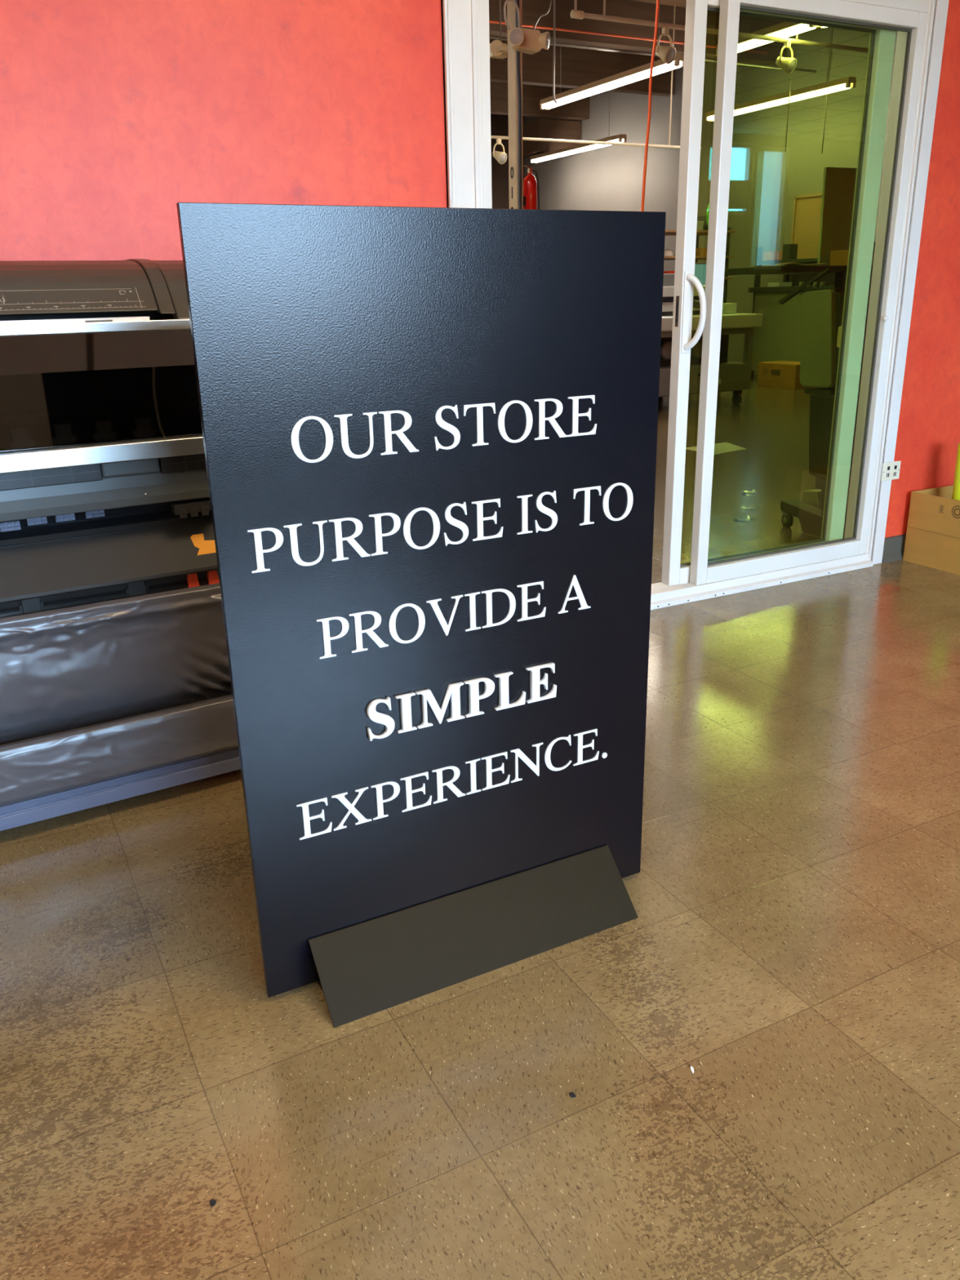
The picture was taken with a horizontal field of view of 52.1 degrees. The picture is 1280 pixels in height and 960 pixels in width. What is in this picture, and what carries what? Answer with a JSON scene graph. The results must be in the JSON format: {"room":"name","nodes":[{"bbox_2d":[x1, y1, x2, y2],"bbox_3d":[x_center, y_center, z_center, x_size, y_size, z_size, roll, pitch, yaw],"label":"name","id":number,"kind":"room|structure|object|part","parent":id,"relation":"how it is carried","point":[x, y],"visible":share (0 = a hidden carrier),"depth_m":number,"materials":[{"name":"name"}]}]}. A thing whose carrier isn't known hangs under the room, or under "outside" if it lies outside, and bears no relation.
{"room":"print shop","nodes":[
{"label":"print shop","id":0,"kind":"room"},
{"bbox_2d":[0,374,959,1279],"bbox_3d":[0.349,-1.290,7.095,14.000,0.100,20.700,-11,22,-26],"label":"floor","id":1,"kind":"structure","parent":0,"point":[793,941],"depth_m":1.56,"materials":[{"name":"tile"}]},
{"bbox_2d":[0,258,240,831],"bbox_3d":[-1.262,-0.136,1.998,2.500,1.195,0.522,-12,22,-29],"label":"printer","id":2,"kind":"object","parent":1,"relation":"on","point":[115,682],"visible":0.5,"depth_m":2.06,"materials":[{"name":"grey plastic"}]},
{"bbox_2d":[0,463,102,490],"bbox_3d":[-1.461,-0.194,1.609,1.607,0.038,0.030,-12,22,-29],"label":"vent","id":3,"kind":"object","parent":2,"relation":"attached to","point":[29,477],"depth_m":1.93,"materials":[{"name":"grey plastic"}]},
{"bbox_3d":[-1.190,-0.530,1.716,2.460,0.020,0.056,-12,22,-29],"label":"rail","id":4,"kind":"part","parent":2,"relation":"part of","materials":[{"name":"metal"}]},
{"bbox_3d":[-1.143,-0.284,1.727,2.500,0.034,0.042,-12,22,-29],"label":"rail","id":5,"kind":"part","parent":2,"relation":"part of","materials":[{"name":"metal"}]},
{"bbox_3d":[-1.188,-0.092,1.884,2.500,0.115,0.076,-12,22,-29],"label":"panel","id":6,"kind":"part","parent":2,"relation":"part of","materials":[{"name":"grey plastic"}]},
{"bbox_2d":[0,569,218,609],"bbox_3d":[-1.201,-0.015,1.938,2.500,0.085,0.070,-12,22,-29],"label":"tray","id":7,"kind":"object","parent":2,"relation":"on","point":[153,586],"depth_m":2.13,"materials":[{"name":"plastic"}]},
{"bbox_2d":[0,582,231,745],"bbox_3d":[-1.189,0.145,1.980,2.401,0.339,0.153,-12,22,-29],"label":"basket","id":8,"kind":"object","parent":2,"relation":"on","point":[147,664],"depth_m":2.15,"materials":[{"name":"black plastic"}]},
{"bbox_3d":[-1.174,0.403,2.054,2.340,0.060,0.060,-12,22,-29],"label":"rail","id":9,"kind":"part","parent":2,"relation":"part of","materials":[{"name":"metal"}]},
{"bbox_2d":[158,453,206,473],"bbox_3d":[-0.574,-0.389,2.104,0.224,0.038,0.030,-12,22,-29],"label":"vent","id":10,"kind":"object","parent":2,"relation":"attached to","point":[188,464],"depth_m":2.06,"materials":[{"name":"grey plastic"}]},
{"bbox_2d":[209,1199,216,1206],"bbox_3d":[-0.348,0.733,1.278,0.009,0.002,0.008,12,23,33],"label":"crumb","id":11,"kind":"object","parent":1,"relation":"on","point":[212,1202],"visible":1,"depth_m":1.28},
{"bbox_2d":[308,844,638,1027],"bbox_3d":[-0.023,0.492,1.787,0.601,0.101,0.227,-11,22,-26],"label":"sign stand","id":12,"kind":"object","parent":1,"relation":"on","point":[369,967],"visible":0.84,"depth_m":1.72,"materials":[{"name":"black metal"}]},
{"bbox_2d":[176,202,666,997],"bbox_3d":[-0.029,-0.042,1.595,0.760,1.213,0.021,-11,22,-26],"label":"sign","id":13,"kind":"object","parent":12,"relation":"on","point":[429,434],"visible":1,"depth_m":1.54,"materials":[{"name":"black plastic"}]},
{"bbox_2d":[506,0,523,208],"bbox_3d":[0.251,-3.425,6.914,0.057,4.049,0.110,-11,22,-26],"label":"support post","id":14,"kind":"object","parent":1,"relation":"on","point":[513,106],"visible":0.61,"depth_m":6.81,"materials":[{"name":"beige metal"}]},
{"bbox_2d":[515,0,519,208],"bbox_3d":[0.268,-3.404,6.853,0.027,4.050,0.017,-11,22,-26],"label":"cable","id":15,"kind":"object","parent":14,"relation":"attached to","point":[516,1],"visible":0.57,"depth_m":6.77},
{"bbox_2d":[517,0,521,208],"bbox_3d":[0.281,-3.406,6.859,0.027,4.050,0.017,-11,22,-26],"label":"cable","id":16,"kind":"object","parent":14,"relation":"attached to","point":[519,72],"visible":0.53,"depth_m":6.79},
{"bbox_2d":[508,27,550,54],"bbox_3d":[0.332,-4.026,6.589,0.330,0.134,0.161,-11,22,-26],"label":"emergency light","id":17,"kind":"object","parent":14,"relation":"attached to","point":[527,41],"visible":1,"depth_m":6.58,"materials":[{"name":"beige plastic"}]},
{"bbox_2d":[503,0,520,30],"bbox_3d":[0.215,-4.164,6.535,0.146,0.178,0.046,-13,23,-30],"label":"cable","id":18,"kind":"object","parent":17,"relation":"attached to","point":[506,1],"visible":0.97,"depth_m":6.52,"materials":[{"name":"beige plastic"}]},
{"bbox_2d":[523,164,539,209],"bbox_3d":[0.367,-3.174,6.998,0.135,0.387,0.100,-11,22,-26],"label":"fire extinguisher","id":19,"kind":"object","parent":14,"relation":"attached to","point":[531,186],"visible":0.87,"depth_m":6.95,"materials":[{"name":"red metal"}]},
{"bbox_2d":[568,1092,576,1097],"bbox_3d":[0.135,0.666,1.436,0.008,0.002,0.010,-11,22,-26],"label":"crumb","id":20,"kind":"object","parent":1,"relation":"on","point":[572,1095],"visible":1,"depth_m":1.43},
{"bbox_2d":[664,227,735,343],"bbox_3d":[1.957,-3.815,11.352,1.900,1.750,0.620,-11,22,-26],"label":"storage shelf","id":21,"kind":"object","parent":1,"relation":"on","point":[668,232],"depth_m":11.25,"materials":[{"name":"grey metal"}]},
{"bbox_3d":[2.113,-4.373,11.080,0.140,0.075,0.138,-11,22,-26],"label":"ball cap","id":22,"kind":"part","parent":21,"relation":"part of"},
{"bbox_2d":[663,271,675,273],"bbox_3d":[2.118,-4.165,11.184,0.135,0.074,0.250,-11,22,-26],"label":"storage box","id":23,"kind":"object","parent":21,"relation":"on","point":[664,272],"visible":0.21,"depth_m":11.07,"materials":[{"name":"red plastic"}]},
{"bbox_2d":[696,221,703,230],"bbox_3d":[2.421,-4.707,11.167,0.106,0.094,0.250,-11,22,-26],"label":"storage box","id":24,"kind":"object","parent":21,"relation":"on","point":[700,224],"visible":0.24,"depth_m":11.06,"materials":[{"name":"grey cardboard"}]},
{"bbox_2d":[695,248,706,255],"bbox_3d":[2.497,-4.462,11.293,0.106,0.084,0.250,-11,22,-26],"label":"storage box","id":25,"kind":"object","parent":21,"relation":"on","point":[699,251],"visible":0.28,"depth_m":11.19,"materials":[{"name":"cardboard"}]},
{"bbox_2d":[697,215,708,230],"bbox_3d":[2.577,-4.767,11.233,0.146,0.155,0.250,-11,22,-26],"label":"storage box","id":26,"kind":"object","parent":21,"relation":"on","point":[703,218],"visible":0.23,"depth_m":11.14,"materials":[{"name":"cardboard"}]},
{"bbox_2d":[706,204,709,226],"bbox_3d":[2.578,-4.740,10.971,0.043,0.280,0.280,9,22,26],"label":"coil","id":27,"kind":"object","parent":21,"relation":"on","point":[708,207],"visible":0.34,"depth_m":10.86,"materials":[{"name":"green plastic"}]},
{"bbox_2d":[658,273,763,404],"bbox_3d":[1.032,-2.903,9.598,3.030,1.239,1.620,-11,22,-26],"label":"machine","id":28,"kind":"object","parent":1,"relation":"on","point":[734,376],"visible":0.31,"depth_m":9.46,"materials":[{"name":"white plastic"}]},
{"bbox_2d":[693,262,706,285],"bbox_3d":[2.196,-3.613,10.085,0.371,0.483,0.120,-11,22,-26],"label":"monitor","id":29,"kind":"object","parent":28,"relation":"on","point":[700,268],"visible":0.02,"depth_m":10.02,"materials":[{"name":"plastic"}]},
{"bbox_3d":[2.164,-3.284,9.417,0.523,0.197,0.121,-11,22,-26],"label":"cable chain","id":30,"kind":"part","parent":28,"relation":"part of","materials":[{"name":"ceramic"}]},
{"bbox_3d":[2.630,-2.859,9.616,0.060,0.300,0.060,-11,22,-26],"label":"frame leg","id":31,"kind":"part","parent":28,"relation":"part of","materials":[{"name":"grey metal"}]},
{"bbox_2d":[685,442,746,454],"bbox_3d":[1.756,-1.399,7.162,0.450,0.002,0.397,-11,22,-26],"label":"sheet","id":32,"kind":"object","parent":1,"relation":"on","point":[723,447],"visible":0.71,"depth_m":7.16,"materials":[{"name":"white paper"}]},
{"bbox_2d":[733,515,759,521],"bbox_3d":[1.347,-0.617,4.957,0.110,0.014,0.083,-11,22,-26],"label":"scrap","id":33,"kind":"object","parent":1,"relation":"on","point":[748,517],"visible":1,"depth_m":4.95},
{"bbox_2d":[741,489,757,493],"bbox_3d":[1.543,-0.847,5.594,0.100,0.014,0.083,-11,22,-26],"label":"scrap","id":34,"kind":"object","parent":1,"relation":"on","point":[753,491],"visible":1,"depth_m":5.58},
{"bbox_2d":[740,503,763,509],"bbox_3d":[1.447,-0.710,5.213,0.130,0.014,0.083,-11,22,-26],"label":"scrap","id":35,"kind":"object","parent":1,"relation":"on","point":[756,506],"visible":1,"depth_m":5.20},
{"bbox_2d":[756,360,818,389],"bbox_3d":[3.573,-3.072,11.369,0.382,0.272,0.600,-11,22,-26],"label":"cardboard box","id":36,"kind":"object","parent":1,"relation":"on","point":[775,374],"visible":0.77,"depth_m":11.25,"materials":[{"name":"brown cardboard"}]},
{"bbox_2d":[724,265,872,489],"bbox_3d":[2.075,-1.463,5.529,1.640,1.200,0.530,-11,22,-26],"label":"work table","id":37,"kind":"object","parent":1,"relation":"on","point":[840,271],"visible":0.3,"depth_m":4.93,"materials":[{"name":"wood"}]},
{"bbox_2d":[775,262,826,266],"bbox_3d":[1.589,-1.855,4.839,0.323,0.016,0.039,-11,22,-26],"label":"cable","id":38,"kind":"object","parent":37,"relation":"on","point":[788,263],"visible":1,"depth_m":4.83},
{"bbox_3d":[1.860,-1.324,5.195,0.050,1.170,0.050,-11,22,-26],"label":"leg","id":39,"kind":"part","parent":37,"relation":"part of","materials":[{"name":"metal"}]},
{"bbox_2d":[829,249,848,265],"bbox_3d":[1.911,-1.969,5.056,0.170,0.074,0.120,-11,22,-26],"label":"carton","id":40,"kind":"object","parent":37,"relation":"on","point":[837,257],"visible":0.31,"depth_m":5.02,"materials":[{"name":"cardboard"}]},
{"bbox_2d":[817,167,874,266],"bbox_3d":[1.914,-2.220,5.149,0.418,0.485,0.115,-11,22,-26],"label":"board","id":41,"kind":"object","parent":37,"relation":"on","point":[838,183],"visible":0.43,"depth_m":5.11,"materials":[{"name":"brown wood"}]},
{"bbox_2d":[748,241,875,379],"bbox_3d":[3.892,-3.862,11.664,0.590,1.550,1.430,-11,22,-26],"label":"shelf","id":42,"kind":"object","parent":1,"relation":"on","point":[779,337],"visible":0.41,"depth_m":11.78,"materials":[{"name":"metal"}]},
{"bbox_2d":[762,251,782,260],"bbox_3d":[3.542,-4.652,11.891,0.160,0.099,0.160,-11,22,-26],"label":"box","id":43,"kind":"object","parent":42,"relation":"on","point":[769,255],"visible":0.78,"depth_m":11.83,"materials":[{"name":"white cardboard"}]},
{"bbox_2d":[767,281,791,286],"bbox_3d":[3.632,-4.308,11.889,0.200,0.049,0.200,-11,22,-26],"label":"box","id":44,"kind":"object","parent":42,"relation":"on","point":[770,284],"visible":0.91,"depth_m":11.82,"materials":[{"name":"white cardboard"}]},
{"bbox_2d":[782,244,798,259],"bbox_3d":[3.668,-4.592,11.610,0.120,0.169,0.120,-11,22,-26],"label":"box","id":45,"kind":"object","parent":42,"relation":"on","point":[789,251],"visible":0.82,"depth_m":11.57,"materials":[{"name":"cardboard"}]},
{"bbox_2d":[748,284,871,292],"bbox_3d":[3.886,-4.140,11.565,0.590,0.060,1.430,-11,22,-26],"label":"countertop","id":46,"kind":"structure","parent":42,"relation":"on","point":[769,289],"depth_m":11.63,"materials":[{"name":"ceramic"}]},
{"bbox_2d":[778,266,870,538],"bbox_3d":[2.137,-1.200,4.811,1.442,1.182,0.528,-11,22,-26],"label":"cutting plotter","id":47,"kind":"object","parent":1,"relation":"on","point":[822,307],"visible":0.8,"depth_m":4.43,"materials":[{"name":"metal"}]},
{"bbox_3d":[1.469,-1.603,4.447,0.020,0.153,0.286,-11,22,-26],"label":"feed arm","id":48,"kind":"part","parent":47,"relation":"part of","materials":[{"name":"metal"}]},
{"bbox_3d":[1.500,-1.589,4.389,0.020,0.024,0.020,-11,22,-26],"label":"knob","id":49,"kind":"part","parent":47,"relation":"part of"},
{"bbox_3d":[1.519,-1.577,4.355,0.020,0.024,0.020,-11,22,-26],"label":"knob","id":50,"kind":"part","parent":47,"relation":"part of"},
{"bbox_2d":[804,386,860,395],"bbox_3d":[2.162,-1.248,4.755,1.430,0.027,0.162,-11,22,-26],"label":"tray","id":51,"kind":"object","parent":47,"relation":"on","point":[820,391],"depth_m":4.44,"materials":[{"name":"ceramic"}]},
{"bbox_3d":[1.638,-0.652,4.538,0.090,0.201,0.098,-11,22,-26],"label":"post","id":52,"kind":"part","parent":47,"relation":"part of","materials":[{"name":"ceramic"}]},
{"bbox_3d":[1.578,-1.326,4.291,0.024,0.090,0.026,-11,22,-26],"label":"handle","id":53,"kind":"part","parent":47,"relation":"part of","materials":[{"name":"beige plastic"}]},
{"bbox_2d":[902,484,959,575],"bbox_3d":[2.139,-0.448,4.017,0.506,0.294,0.516,-11,22,-26],"label":"cardboard box","id":54,"kind":"object","parent":1,"relation":"on","point":[932,540],"visible":1,"depth_m":4.02,"materials":[{"name":"brown cardboard"}]},
{"bbox_2d":[951,443,959,500],"bbox_3d":[1.963,-0.554,4.005,0.092,0.500,0.072,-11,22,-26],"label":"roll","id":55,"kind":"object","parent":54,"relation":"in","point":[956,490],"visible":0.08,"depth_m":3.96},
{"bbox_2d":[0,0,959,537],"bbox_3d":[1.931,-2.363,3.661,13.800,4.150,0.120,-11,22,-26],"label":"wall","id":56,"kind":"structure","parent":0,"point":[114,114],"depth_m":2.52,"materials":[{"name":"red paint"}]},
{"bbox_2d":[440,0,480,208],"bbox_3d":[-0.040,-0.991,2.951,0.101,2.120,0.022,-11,22,-26],"label":"trim","id":57,"kind":"structure","parent":56,"relation":"attached to","point":[459,17],"depth_m":2.76,"materials":[{"name":"white paint"}]},
{"bbox_2d":[476,0,935,609],"bbox_3d":[0.787,-1.136,3.421,1.820,2.045,0.150,-11,22,-26],"label":"door","id":58,"kind":"structure","parent":56,"relation":"in","point":[702,578],"depth_m":3.57,"materials":[{"name":"white metal"}]},
{"bbox_3d":[0.738,-1.124,3.368,0.080,0.270,0.025,9,22,27],"label":"handle","id":59,"kind":"part","parent":58,"relation":"part of","materials":[{"name":"white plastic"}]},
{"bbox_3d":[1.079,-1.206,3.592,0.897,1.950,0.048,-11,22,-26],"label":"sliding panel","id":60,"kind":"part","parent":58,"relation":"part of","materials":[{"name":"white plastic"}]},
{"bbox_3d":[1.181,-1.206,3.584,0.893,1.948,0.043,-11,22,-26],"label":"fixed panel","id":61,"kind":"part","parent":58,"relation":"part of","materials":[{"name":"white plastic"}]},
{"bbox_2d":[880,460,901,481],"bbox_3d":[1.670,-0.690,4.003,0.104,0.074,0.023,-11,22,-26],"label":"wall outlet","id":62,"kind":"object","parent":56,"relation":"attached to","point":[890,470],"visible":1,"depth_m":3.99,"materials":[{"name":"white plastic"}]},
{"bbox_2d":[885,464,890,478],"bbox_3d":[1.658,-0.684,3.987,0.020,0.056,0.002,-11,22,-26],"label":"socket","id":63,"kind":"object","parent":62,"relation":"attached to","point":[887,466],"depth_m":3.99,"materials":[{"name":"white plastic"}]},
{"bbox_2d":[892,463,897,477],"bbox_3d":[1.694,-0.691,4.004,0.020,0.056,0.002,-11,22,-26],"label":"socket","id":64,"kind":"object","parent":62,"relation":"attached to","point":[895,466],"depth_m":4.00,"materials":[{"name":"white plastic"}]},
{"bbox_2d":[881,533,906,563],"bbox_3d":[4.814,-0.984,5.649,7.054,0.104,0.023,-11,22,-26],"label":"baseboard","id":65,"kind":"structure","parent":56,"relation":"attached to","point":[894,546],"depth_m":4.15,"materials":[{"name":"grey rubber"}]},
{"bbox_2d":[871,0,949,564],"bbox_3d":[1.642,-1.320,3.774,0.063,2.120,0.020,-11,22,-26],"label":"trim","id":66,"kind":"structure","parent":56,"relation":"attached to","point":[941,6],"depth_m":3.72,"materials":[{"name":"white paint"}]},
{"bbox_2d":[490,114,524,208],"bbox_3d":[-3.877,-6.334,15.231,10.500,4.150,0.150,-11,22,-26],"label":"wall","id":67,"kind":"structure","parent":0,"point":[499,122],"depth_m":16.88,"materials":[{"name":"brown paint"}]},
{"bbox_2d":[488,20,767,53],"bbox_3d":[0.002,-6.058,9.600,7.400,0.032,0.072,-11,22,-26],"label":"conduit","id":68,"kind":"object","parent":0,"point":[490,21],"visible":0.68,"depth_m":10.23,"materials":[{"name":"silver metal"}]},
{"bbox_2d":[488,0,787,65],"bbox_3d":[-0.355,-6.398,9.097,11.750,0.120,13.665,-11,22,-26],"label":"ceiling","id":69,"kind":"structure","parent":0,"point":[681,3],"depth_m":10.79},
{"bbox_2d":[489,0,507,58],"bbox_3d":[0.124,-4.747,6.660,0.152,1.384,0.160,-11,22,-26],"label":"emergency light","id":70,"kind":"object","parent":69,"relation":"hanging from","point":[498,50],"visible":0.89,"depth_m":6.85,"materials":[{"name":"beige plastic"}]},
{"bbox_3d":[0.132,-4.812,6.702,0.010,1.290,0.012,-11,22,-26],"label":"hanger rod","id":71,"kind":"part","parent":70,"relation":"part of","materials":[{"name":"beige metal"}]},
{"bbox_2d":[533,0,551,29],"bbox_3d":[0.520,-5.418,7.987,0.237,1.023,0.016,-11,22,-26],"label":"cable","id":72,"kind":"object","parent":69,"relation":"hanging from","point":[550,2],"visible":0.62,"depth_m":8.07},
{"bbox_2d":[552,0,557,103],"bbox_3d":[0.623,-5.241,8.105,0.043,1.438,0.016,-11,22,-26],"label":"hanging cable","id":73,"kind":"object","parent":69,"relation":"hanging from","point":[553,63],"visible":1,"depth_m":8.22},
{"bbox_2d":[529,91,626,163],"bbox_3d":[1.399,-7.712,14.407,0.119,1.022,2.450,-11,22,-26],"label":"lamp","id":74,"kind":"object","parent":69,"relation":"hanging from","point":[620,138],"visible":0.98,"depth_m":14.47,"materials":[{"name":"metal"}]},
{"bbox_2d":[490,3,701,149],"bbox_3d":[0.791,-6.031,10.316,3.969,1.434,0.030,-11,22,-26],"label":"track","id":75,"kind":"object","parent":69,"relation":"hanging from","point":[491,136],"visible":0.41,"depth_m":10.82,"materials":[{"name":"beige metal"}]},
{"bbox_2d":[492,138,506,164],"bbox_3d":[0.199,-5.124,10.298,0.168,0.243,0.129,13,24,34],"label":"track spotlight","id":76,"kind":"object","parent":75,"relation":"hanging from","point":[501,157],"visible":1,"depth_m":10.27,"materials":[{"name":"beige plastic"}]},
{"bbox_3d":[2.149,-6.303,10.977,0.015,1.419,0.015,-3,20,-5],"label":"hanger rod","id":77,"kind":"part","parent":75,"relation":"part of","materials":[{"name":"beige metal"}]},
{"bbox_2d":[539,0,684,110],"bbox_3d":[1.271,-6.089,9.835,0.119,1.022,2.420,-11,22,-26],"label":"lamp","id":78,"kind":"object","parent":69,"relation":"hanging from","point":[642,72],"visible":0.9,"depth_m":9.85,"materials":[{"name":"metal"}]},
{"bbox_2d":[640,0,659,211],"bbox_3d":[0.838,-2.727,4.905,0.110,4.050,0.015,-11,22,-26],"label":"extension cord","id":79,"kind":"object","parent":69,"relation":"hanging from","point":[657,1],"visible":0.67,"depth_m":4.92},
{"bbox_2d":[570,0,868,53],"bbox_3d":[2.038,-5.303,7.654,3.180,1.082,0.155,-11,22,-26],"label":"track","id":80,"kind":"object","parent":69,"relation":"hanging from","point":[575,14],"visible":0.94,"depth_m":7.61,"materials":[{"name":"beige metal"}]},
{"bbox_3d":[0.903,-5.076,7.040,0.015,1.050,0.015,-3,20,-5],"label":"hanger rod","id":81,"kind":"part","parent":80,"relation":"part of","materials":[{"name":"beige metal"}]},
{"bbox_2d":[654,26,675,64],"bbox_3d":[1.413,-4.540,7.506,0.170,0.249,0.133,13,24,34],"label":"track spotlight","id":82,"kind":"object","parent":80,"relation":"hanging from","point":[667,54],"visible":0.98,"depth_m":7.48,"materials":[{"name":"beige metal"}]},
{"bbox_2d":[775,40,796,74],"bbox_3d":[2.508,-4.768,8.037,0.170,0.249,0.133,13,24,34],"label":"track spotlight","id":83,"kind":"object","parent":80,"relation":"hanging from","point":[788,65],"visible":1,"depth_m":8.01,"materials":[{"name":"beige metal"}]},
{"bbox_2d":[737,36,772,53],"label":"lamp","id":84,"kind":"object","parent":69,"relation":"hanging from","point":[744,44],"depth_m":8.33,"materials":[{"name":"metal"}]},
{"bbox_2d":[704,27,856,121],"bbox_3d":[3.312,-6.519,10.922,0.119,1.022,2.250,-11,22,-26],"label":"lamp","id":85,"kind":"object","parent":69,"relation":"hanging from","point":[847,82],"visible":0.97,"depth_m":10.76,"materials":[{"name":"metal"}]},
{"bbox_2d":[748,17,822,37],"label":"lamp","id":86,"kind":"object","parent":69,"relation":"hanging from","point":[784,29],"depth_m":7.96,"materials":[{"name":"metal"}]},
{"bbox_2d":[784,35,794,151],"bbox_3d":[3.334,-6.095,10.513,0.010,1.550,0.012,-11,22,-26],"label":"rod","id":87,"kind":"object","parent":69,"relation":"hanging from","point":[793,35],"visible":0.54,"depth_m":10.62,"materials":[{"name":"grey metal"}]},
{"bbox_2d":[489,35,816,72],"bbox_3d":[1.420,-5.741,9.571,5.025,0.026,0.026,-11,22,-26],"label":"conduit","id":88,"kind":"object","parent":87,"relation":"hanging from","point":[491,37],"visible":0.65,"depth_m":9.57,"materials":[{"name":"grey metal"}]},
{"bbox_2d":[821,27,833,153],"bbox_3d":[3.821,-6.190,10.751,0.010,1.550,0.012,-11,22,-26],"label":"rod","id":89,"kind":"object","parent":69,"relation":"hanging from","point":[832,28],"visible":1,"depth_m":10.82,"materials":[{"name":"grey metal"}]},
{"bbox_2d":[524,26,897,374],"bbox_3d":[3.986,-5.314,11.861,0.150,4.150,13.395,-11,22,-26],"label":"wall","id":90,"kind":"structure","parent":0,"point":[766,179],"depth_m":12.67,"materials":[{"name":"white paint"}]},
{"bbox_2d":[489,81,589,119],"bbox_3d":[-2.985,-7.421,12.973,10.500,0.430,0.160,-11,22,-26],"label":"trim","id":91,"kind":"structure","parent":90,"relation":"attached to","point":[579,109],"depth_m":14.78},
{"bbox_2d":[522,118,581,159],"bbox_3d":[1.093,-7.968,15.612,0.790,0.470,0.700,-11,22,-26],"label":"duct","id":92,"kind":"object","parent":90,"relation":"attached to","point":[547,128],"visible":0.71,"depth_m":15.31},
{"bbox_2d":[489,39,675,96],"bbox_3d":[-2.008,-6.819,11.214,10.500,0.430,0.160,-11,22,-26],"label":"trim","id":93,"kind":"structure","parent":90,"relation":"attached to","point":[579,67],"depth_m":12.75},
{"bbox_2d":[790,192,822,258],"bbox_3d":[3.965,-4.972,11.814,0.027,0.728,0.550,-11,22,-26],"label":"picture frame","id":94,"kind":"object","parent":90,"relation":"attached to","point":[806,224],"visible":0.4,"depth_m":11.85,"materials":[{"name":"brown wood"}]}
]}

